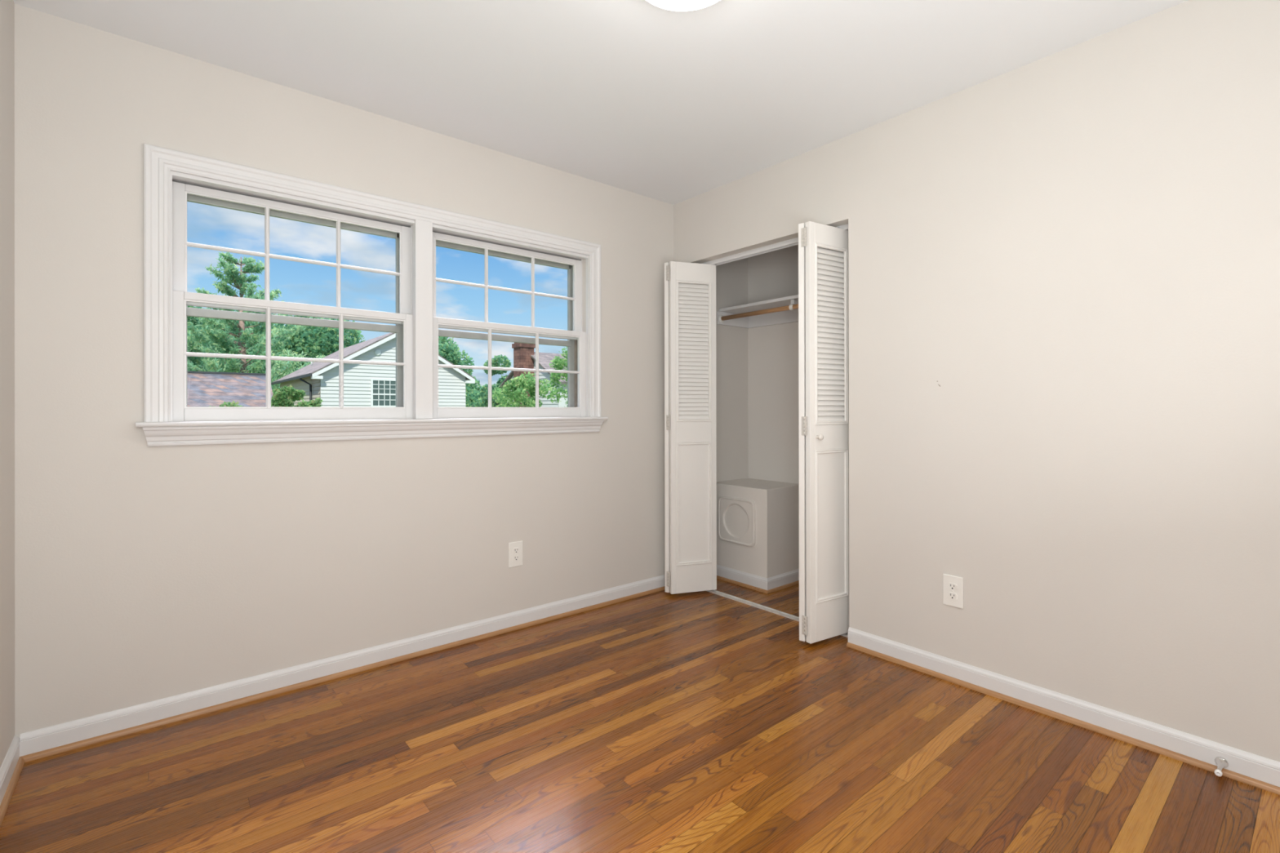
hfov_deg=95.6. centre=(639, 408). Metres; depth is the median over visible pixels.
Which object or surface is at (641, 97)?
ceiling
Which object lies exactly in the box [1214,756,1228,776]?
door stop
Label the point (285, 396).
shrub
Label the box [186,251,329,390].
pine tree
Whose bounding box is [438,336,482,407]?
broadleaf tree
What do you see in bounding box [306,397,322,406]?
shrub
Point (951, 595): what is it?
receptacle
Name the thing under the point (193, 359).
broadleaf tree
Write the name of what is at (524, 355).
house
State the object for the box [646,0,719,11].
ceiling light
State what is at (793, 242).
trim
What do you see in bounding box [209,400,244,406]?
shrub
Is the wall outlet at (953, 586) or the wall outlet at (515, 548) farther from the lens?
the wall outlet at (515, 548)
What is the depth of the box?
3.71 m
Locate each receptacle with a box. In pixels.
[512,547,519,553]
[512,555,519,561]
[947,582,956,591]
[947,591,956,599]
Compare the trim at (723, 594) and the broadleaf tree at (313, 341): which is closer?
the trim at (723, 594)
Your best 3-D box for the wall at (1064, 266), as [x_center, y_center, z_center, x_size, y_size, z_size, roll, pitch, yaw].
[1.240,-0.089,2.579,0.115,2.540,3.060,0,0,-40]
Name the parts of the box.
hatch panel, shoe moulding, moulding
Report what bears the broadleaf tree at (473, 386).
on the ground
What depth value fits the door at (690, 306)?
3.53 m
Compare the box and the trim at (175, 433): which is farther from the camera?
the box
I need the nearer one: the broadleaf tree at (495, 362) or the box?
the box
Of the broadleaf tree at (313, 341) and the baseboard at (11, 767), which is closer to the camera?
the baseboard at (11, 767)
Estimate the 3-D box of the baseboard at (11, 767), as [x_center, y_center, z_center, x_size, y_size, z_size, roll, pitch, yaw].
[-1.025,1.090,0.701,0.025,0.086,3.048,0,0,-40]
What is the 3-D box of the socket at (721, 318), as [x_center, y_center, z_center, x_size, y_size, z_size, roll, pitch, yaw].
[0.560,-0.616,3.971,0.054,0.054,0.012,0,0,-40]
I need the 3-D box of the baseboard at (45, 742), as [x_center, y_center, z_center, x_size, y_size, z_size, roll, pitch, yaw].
[-0.883,1.092,2.785,2.884,0.086,0.025,0,0,-40]
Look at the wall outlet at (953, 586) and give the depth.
2.41 m
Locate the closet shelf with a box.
[716,287,840,328]
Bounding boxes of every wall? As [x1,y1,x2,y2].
[0,0,14,768]
[14,4,748,737]
[673,0,1279,762]
[747,244,843,484]
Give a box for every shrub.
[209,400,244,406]
[271,384,311,406]
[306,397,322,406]
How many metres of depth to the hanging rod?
3.71 m
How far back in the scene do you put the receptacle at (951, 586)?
2.41 m
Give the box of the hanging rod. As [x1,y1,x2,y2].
[718,303,798,322]
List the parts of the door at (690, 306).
panel moulding, louver moulding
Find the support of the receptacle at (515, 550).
attached to the wall outlet at (515, 548)
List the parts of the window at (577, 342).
sash, sash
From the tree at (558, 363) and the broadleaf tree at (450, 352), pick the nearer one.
the tree at (558, 363)
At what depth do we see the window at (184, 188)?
2.39 m
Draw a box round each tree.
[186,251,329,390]
[186,305,219,371]
[187,307,289,371]
[246,314,364,391]
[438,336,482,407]
[465,372,486,407]
[479,354,511,407]
[492,371,555,407]
[548,346,567,407]
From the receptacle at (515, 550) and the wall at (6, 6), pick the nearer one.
the wall at (6, 6)
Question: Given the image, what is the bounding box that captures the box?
[716,478,799,594]
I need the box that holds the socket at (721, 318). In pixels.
[718,315,724,322]
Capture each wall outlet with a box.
[508,540,522,568]
[942,573,963,608]
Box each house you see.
[271,332,475,407]
[499,342,567,407]
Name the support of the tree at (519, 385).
on the ground
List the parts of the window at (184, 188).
sash, sash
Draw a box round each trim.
[135,416,608,446]
[143,143,601,422]
[702,223,848,266]
[706,590,848,637]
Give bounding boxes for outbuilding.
[186,370,273,406]
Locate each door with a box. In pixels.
[664,261,716,594]
[798,221,848,644]
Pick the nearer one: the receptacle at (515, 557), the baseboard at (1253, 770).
the baseboard at (1253, 770)
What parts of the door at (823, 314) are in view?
knob, louver moulding, panel moulding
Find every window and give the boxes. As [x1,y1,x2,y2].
[169,170,414,422]
[432,223,588,418]
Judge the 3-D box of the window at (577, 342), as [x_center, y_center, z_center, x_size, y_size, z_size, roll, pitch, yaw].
[-0.699,-0.404,3.088,0.911,0.938,0.200,0,0,-40]
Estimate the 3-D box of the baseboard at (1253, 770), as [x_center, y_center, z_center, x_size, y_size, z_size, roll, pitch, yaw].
[1.575,1.087,2.067,0.025,0.086,1.825,0,0,-40]
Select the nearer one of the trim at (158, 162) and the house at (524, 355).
the trim at (158, 162)
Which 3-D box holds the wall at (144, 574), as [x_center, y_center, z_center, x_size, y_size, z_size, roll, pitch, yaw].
[-0.679,-0.085,3.104,3.831,2.540,0.200,0,0,-40]
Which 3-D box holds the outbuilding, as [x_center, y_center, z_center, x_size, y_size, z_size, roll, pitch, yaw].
[-19.840,1.302,21.243,10.550,5.570,6.200,0,0,-40]
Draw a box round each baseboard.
[0,734,24,827]
[19,574,665,762]
[846,626,1279,795]
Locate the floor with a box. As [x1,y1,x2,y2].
[0,578,1279,852]
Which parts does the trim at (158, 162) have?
casing, head casing, mullion casing, casing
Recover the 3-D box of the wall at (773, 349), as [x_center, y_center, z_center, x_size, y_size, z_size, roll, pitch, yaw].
[1.049,-0.088,3.461,0.718,2.540,1.460,0,0,-40]
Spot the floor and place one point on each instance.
(661, 722)
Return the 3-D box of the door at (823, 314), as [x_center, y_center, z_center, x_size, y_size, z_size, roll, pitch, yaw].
[0.893,0.112,2.866,0.304,2.000,0.163,0,0,-40]
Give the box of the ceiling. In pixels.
[13,0,1187,204]
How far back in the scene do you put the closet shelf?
3.95 m
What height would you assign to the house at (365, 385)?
7.900 m
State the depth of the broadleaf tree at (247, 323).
53.67 m

